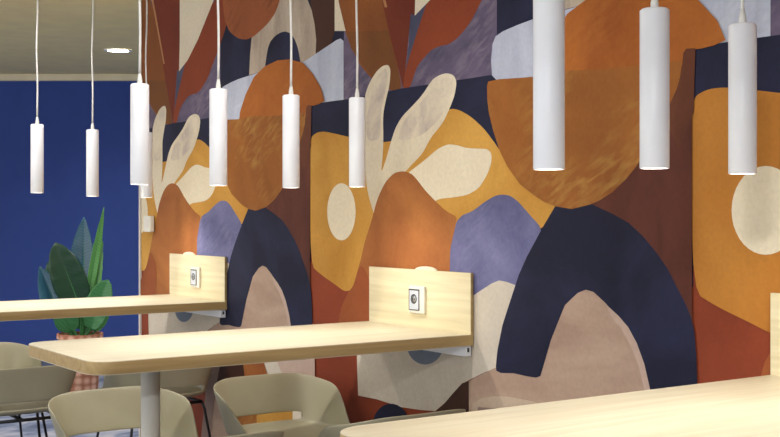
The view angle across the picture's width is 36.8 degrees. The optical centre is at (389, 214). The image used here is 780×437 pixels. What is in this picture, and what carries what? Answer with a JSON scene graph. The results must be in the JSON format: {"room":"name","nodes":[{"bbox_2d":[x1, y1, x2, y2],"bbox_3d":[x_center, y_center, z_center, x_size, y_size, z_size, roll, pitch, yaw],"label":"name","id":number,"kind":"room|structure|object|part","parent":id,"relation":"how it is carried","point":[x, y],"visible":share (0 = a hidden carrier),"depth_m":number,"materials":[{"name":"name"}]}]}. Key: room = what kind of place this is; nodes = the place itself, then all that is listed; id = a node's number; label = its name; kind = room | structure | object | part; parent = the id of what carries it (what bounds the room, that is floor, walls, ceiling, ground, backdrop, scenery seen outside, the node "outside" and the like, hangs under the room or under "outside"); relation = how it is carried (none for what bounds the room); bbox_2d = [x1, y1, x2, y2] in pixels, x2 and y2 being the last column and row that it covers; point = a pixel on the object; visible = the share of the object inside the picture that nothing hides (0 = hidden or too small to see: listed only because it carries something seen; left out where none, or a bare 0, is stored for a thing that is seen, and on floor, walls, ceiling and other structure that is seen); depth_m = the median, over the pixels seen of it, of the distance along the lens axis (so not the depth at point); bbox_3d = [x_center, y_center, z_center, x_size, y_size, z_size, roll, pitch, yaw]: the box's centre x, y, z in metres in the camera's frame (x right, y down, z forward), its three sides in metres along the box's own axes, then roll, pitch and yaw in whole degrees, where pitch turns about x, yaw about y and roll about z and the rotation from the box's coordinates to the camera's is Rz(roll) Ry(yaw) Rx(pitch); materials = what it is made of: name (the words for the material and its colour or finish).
{"room":"eatery","nodes":[
{"label":"eatery","id":0,"kind":"room"},
{"bbox_2d":[0,81,138,345],"bbox_3d":[-2.650,0.030,10.485,5.900,2.540,0.130,0,0,0],"label":"wall","id":1,"kind":"structure","parent":0,"point":[31,224],"depth_m":10.42,"materials":[{"name":"paint"}]},
{"bbox_2d":[0,74,137,80],"bbox_3d":[-2.650,-1.212,10.395,5.900,0.055,0.050,0,0,0],"label":"trim","id":2,"kind":"structure","parent":1,"relation":"attached to","point":[3,77],"depth_m":10.37,"materials":[{"name":"paint"}]},
{"bbox_2d":[0,361,138,436],"bbox_3d":[-2.572,1.350,5.886,12.100,0.100,15.800,0,0,-35],"label":"floor","id":3,"kind":"structure","parent":0,"point":[29,428],"depth_m":7.05,"materials":[{"name":"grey carpet"}]},
{"bbox_2d":[0,342,47,436],"bbox_3d":[-2.010,0.988,5.918,0.537,0.624,0.556,0,0,-35],"label":"tub chair","id":4,"kind":"object","parent":3,"relation":"on","point":[12,355],"visible":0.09,"depth_m":6.20,"materials":[{"name":"beige plastic"}]},
{"bbox_3d":[-1.960,1.110,6.211,0.019,0.380,0.097,0,0,10],"label":"leg","id":5,"kind":"part","parent":4,"relation":"part of","materials":[{"name":"black metal"}]},
{"bbox_3d":[-1.722,1.110,5.866,0.101,0.380,0.019,0,0,10],"label":"leg","id":6,"kind":"part","parent":4,"relation":"part of","materials":[{"name":"black metal"}]},
{"bbox_2d":[0,365,75,436],"bbox_3d":[-1.754,0.988,5.411,0.537,0.624,0.556,0,0,-35],"label":"tub chair","id":7,"kind":"object","parent":3,"relation":"on","point":[29,390],"visible":0.79,"depth_m":5.23,"materials":[{"name":"beige plastic"}]},
{"bbox_3d":[-1.752,0.924,5.408,0.362,0.016,0.371,0,0,-35],"label":"seat frame","id":8,"kind":"part","parent":7,"relation":"part of","materials":[{"name":"black metal"}]},
{"bbox_3d":[-1.704,1.110,5.699,0.019,0.380,0.100,0,0,10],"label":"leg","id":9,"kind":"part","parent":7,"relation":"part of","materials":[{"name":"black metal"}]},
{"bbox_2d":[38,208,111,391],"bbox_3d":[-2.245,0.622,8.423,0.529,1.352,0.406,0,0,-6],"label":"potted plant","id":10,"kind":"object","parent":3,"relation":"on","point":[77,272],"visible":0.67,"depth_m":8.32,"materials":[{"name":"green plant"}]},
{"bbox_3d":[-2.222,1.075,8.400,0.324,0.446,0.324,0,0,-35],"label":"pot","id":11,"kind":"part","parent":10,"relation":"part of","materials":[{"name":"ceramic"}]},
{"bbox_2d":[0,252,226,320],"bbox_3d":[-1.599,0.748,5.753,1.436,1.096,0.664,0,0,-35],"label":"table","id":12,"kind":"object","parent":3,"relation":"on","point":[198,283],"visible":1,"depth_m":5.89,"materials":[{"name":"beige wood"}]},
{"bbox_2d":[191,267,200,287],"bbox_3d":[-1.020,0.330,6.141,0.018,0.106,0.100,0,0,-35],"label":"power outlet","id":13,"kind":"object","parent":12,"relation":"attached to","point":[195,271],"depth_m":6.13,"materials":[{"name":"plastic"}]},
{"bbox_3d":[-1.016,0.500,6.148,0.029,0.038,0.622,0,0,-35],"label":"wall rail","id":14,"kind":"part","parent":12,"relation":"part of","materials":[{"name":"white metal"}]},
{"bbox_2d":[48,386,197,436],"bbox_3d":[-0.952,0.988,4.328,0.537,0.624,0.556,0,0,-35],"label":"tub chair","id":15,"kind":"object","parent":3,"relation":"on","point":[73,413],"visible":0.88,"depth_m":4.53,"materials":[{"name":"beige plastic"}]},
{"bbox_2d":[96,367,212,436],"bbox_3d":[-1.179,0.988,5.836,0.537,0.624,0.556,0,0,-35],"label":"tub chair","id":16,"kind":"object","parent":3,"relation":"on","point":[189,383],"visible":0.34,"depth_m":5.67,"materials":[{"name":"beige plastic"}]},
{"bbox_3d":[-1.177,0.924,5.833,0.362,0.016,0.371,0,0,-35],"label":"seat frame","id":17,"kind":"part","parent":16,"relation":"part of","materials":[{"name":"black metal"}]},
{"bbox_3d":[-0.888,1.110,5.781,0.097,0.380,0.019,0,0,10],"label":"leg","id":18,"kind":"part","parent":16,"relation":"part of","materials":[{"name":"black metal"}]},
{"bbox_2d":[29,266,472,436],"bbox_3d":[-0.475,0.748,4.138,1.436,1.096,0.664,0,0,-35],"label":"table","id":19,"kind":"object","parent":3,"relation":"on","point":[426,308],"visible":1,"depth_m":4.13,"materials":[{"name":"beige wood"}]},
{"bbox_3d":[-0.799,0.891,3.912,0.410,0.810,0.410,0,0,-35],"label":"leg","id":20,"kind":"part","parent":19,"relation":"part of","materials":[{"name":"grey metal"}]},
{"bbox_2d":[409,285,425,313],"bbox_3d":[0.104,0.330,4.526,0.018,0.106,0.100,0,0,-35],"label":"power outlet","id":21,"kind":"object","parent":19,"relation":"attached to","point":[417,293],"depth_m":4.51,"materials":[{"name":"plastic"}]},
{"bbox_3d":[0.107,0.500,4.532,0.029,0.038,0.622,0,0,-35],"label":"wall rail","id":22,"kind":"part","parent":19,"relation":"part of","materials":[{"name":"white metal"}]},
{"bbox_2d":[225,431,283,436],"bbox_3d":[-0.657,0.988,3.799,0.537,0.624,0.556,0,0,-35],"label":"tub chair","id":23,"kind":"object","parent":3,"relation":"on","point":[265,433],"visible":1,"depth_m":3.65,"materials":[{"name":"beige plastic"}]},
{"bbox_2d":[213,373,350,436],"bbox_3d":[-0.398,0.988,4.713,0.537,0.624,0.556,0,0,-35],"label":"tub chair","id":24,"kind":"object","parent":3,"relation":"on","point":[320,402],"visible":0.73,"depth_m":4.92,"materials":[{"name":"beige plastic"}]},
{"bbox_2d":[318,409,465,436],"bbox_3d":[-0.048,0.988,4.210,0.537,0.624,0.556,0,0,-35],"label":"tub chair","id":25,"kind":"object","parent":3,"relation":"on","point":[333,430],"visible":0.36,"depth_m":3.95,"materials":[{"name":"beige plastic"}]},
{"bbox_2d":[340,293,779,436],"bbox_3d":[0.649,0.748,2.522,1.436,1.096,0.664,0,0,-35],"label":"table","id":26,"kind":"object","parent":3,"relation":"on","point":[743,407],"visible":1,"depth_m":2.54,"materials":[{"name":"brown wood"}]},
{"bbox_2d":[0,0,141,73],"bbox_3d":[-4.855,-1.304,9.167,12.100,0.141,7.805,0,0,-35],"label":"ceiling","id":27,"kind":"structure","parent":0,"point":[64,26],"depth_m":8.17,"materials":[{"name":"paint"}]},
{"bbox_2d":[104,48,131,52],"bbox_3d":[-2.052,-1.236,8.840,0.208,0.007,0.208,0,0,-35],"label":"recessed light","id":28,"kind":"object","parent":27,"relation":"in","point":[113,50],"visible":1,"depth_m":8.84,"materials":[{"name":"white"}]},
{"bbox_2d":[141,0,779,436],"bbox_3d":[0.876,0.022,3.567,0.128,2.555,7.955,0,0,-35],"label":"wall","id":29,"kind":"structure","parent":0,"point":[601,274],"depth_m":4.30,"materials":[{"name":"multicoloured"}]},
{"bbox_2d":[139,1,141,436],"bbox_3d":[-1.396,0.022,6.840,0.144,2.555,0.014,0,0,-35],"label":"trim","id":30,"kind":"structure","parent":29,"relation":"attached to","point":[140,271],"depth_m":6.79,"materials":[{"name":"metal"}]},
{"bbox_2d":[144,216,153,231],"bbox_3d":[-1.372,0.054,6.659,0.027,0.092,0.100,0,0,-35],"label":"wall control","id":31,"kind":"object","parent":29,"relation":"attached to","point":[148,220],"visible":1,"depth_m":6.62,"materials":[{"name":"white plastic"}]},
{"bbox_3d":[-0.343,-1.312,2.682,12.100,0.126,7.995,0,0,-35],"label":"ceiling","id":32,"kind":"structure","parent":0,"visible":0},
{"bbox_2d":[31,0,43,192],"bbox_3d":[-1.729,-0.679,5.743,0.072,1.149,0.072,0,0,-35],"label":"pendant light","id":33,"kind":"object","parent":32,"relation":"hanging from","point":[37,130],"visible":1,"depth_m":5.72,"materials":[{"name":"white metal"}]},
{"bbox_3d":[-1.730,-0.854,5.743,0.014,0.763,0.011,0,0,-35],"label":"cord","id":34,"kind":"part","parent":33,"relation":"part of","materials":[{"name":"white plastic"}]},
{"bbox_2d":[86,0,98,196],"bbox_3d":[-1.499,-0.672,5.903,0.072,1.164,0.072,0,0,-35],"label":"pendant light","id":35,"kind":"object","parent":32,"relation":"hanging from","point":[92,135],"visible":1,"depth_m":5.88,"materials":[{"name":"white metal"}]},
{"bbox_3d":[-1.499,-0.846,5.903,0.014,0.778,0.011,0,0,-35],"label":"cord","id":36,"kind":"part","parent":35,"relation":"part of","materials":[{"name":"white plastic"}]},
{"bbox_2d":[130,0,148,184],"bbox_3d":[-0.838,-0.677,3.924,0.072,1.154,0.072,0,0,-35],"label":"pendant light","id":37,"kind":"object","parent":32,"relation":"hanging from","point":[139,91],"visible":1,"depth_m":3.90,"materials":[{"name":"white metal"}]},
{"bbox_3d":[-0.839,-0.851,3.924,0.014,0.768,0.011,0,0,-35],"label":"cord","id":38,"kind":"part","parent":37,"relation":"part of","materials":[{"name":"white plastic"}]},
{"bbox_2d":[140,0,152,197],"bbox_3d":[-1.262,-0.671,6.069,0.072,1.166,0.072,0,0,-35],"label":"pendant light","id":39,"kind":"object","parent":32,"relation":"hanging from","point":[146,191],"visible":0.63,"depth_m":6.06,"materials":[{"name":"white metal"}]},
{"bbox_3d":[-1.262,-0.845,6.068,0.014,0.780,0.011,0,0,-35],"label":"cord","id":40,"kind":"part","parent":39,"relation":"part of","materials":[{"name":"white plastic"}]},
{"bbox_2d":[209,0,226,185],"bbox_3d":[-0.599,-0.677,4.090,0.072,1.154,0.072,0,0,-35],"label":"pendant light","id":41,"kind":"object","parent":32,"relation":"hanging from","point":[218,95],"visible":1,"depth_m":4.07,"materials":[{"name":"white metal"}]},
{"bbox_3d":[-0.600,-0.851,4.090,0.014,0.768,0.011,0,0,-35],"label":"cord","id":42,"kind":"part","parent":41,"relation":"part of","materials":[{"name":"white plastic"}]},
{"bbox_2d":[282,0,299,187],"bbox_3d":[-0.360,-0.675,4.257,0.072,1.158,0.072,0,0,-35],"label":"pendant light","id":43,"kind":"object","parent":32,"relation":"hanging from","point":[290,102],"visible":1,"depth_m":4.23,"materials":[{"name":"white metal"}]},
{"bbox_3d":[-0.360,-0.849,4.257,0.014,0.772,0.011,0,0,-35],"label":"cord","id":44,"kind":"part","parent":43,"relation":"part of","materials":[{"name":"white plastic"}]},
{"bbox_2d":[349,0,364,186],"bbox_3d":[-0.124,-0.679,4.421,0.072,1.151,0.072,0,0,-35],"label":"pendant light","id":45,"kind":"object","parent":32,"relation":"hanging from","point":[356,104],"visible":1,"depth_m":4.39,"materials":[{"name":"white metal"}]},
{"bbox_3d":[-0.124,-0.853,4.421,0.014,0.765,0.011,0,0,-35],"label":"cord","id":46,"kind":"part","parent":45,"relation":"part of","materials":[{"name":"white plastic"}]},
{"bbox_2d":[533,0,564,169],"bbox_3d":[0.312,-0.671,2.302,0.072,1.166,0.072,0,0,-35],"label":"pendant light","id":47,"kind":"object","parent":32,"relation":"hanging from","point":[548,15],"visible":1,"depth_m":2.28,"materials":[{"name":"white metal"}]},
{"bbox_2d":[640,0,669,168],"bbox_3d":[0.558,-0.675,2.474,0.072,1.157,0.072,0,0,-35],"label":"pendant light","id":48,"kind":"object","parent":32,"relation":"hanging from","point":[654,19],"visible":1,"depth_m":2.45,"materials":[{"name":"white metal"}]},
{"bbox_2d":[728,0,756,173],"bbox_3d":[0.793,-0.672,2.637,0.072,1.163,0.072,0,0,-35],"label":"pendant light","id":49,"kind":"object","parent":32,"relation":"hanging from","point":[742,36],"visible":1,"depth_m":2.61,"materials":[{"name":"white metal"}]}
]}

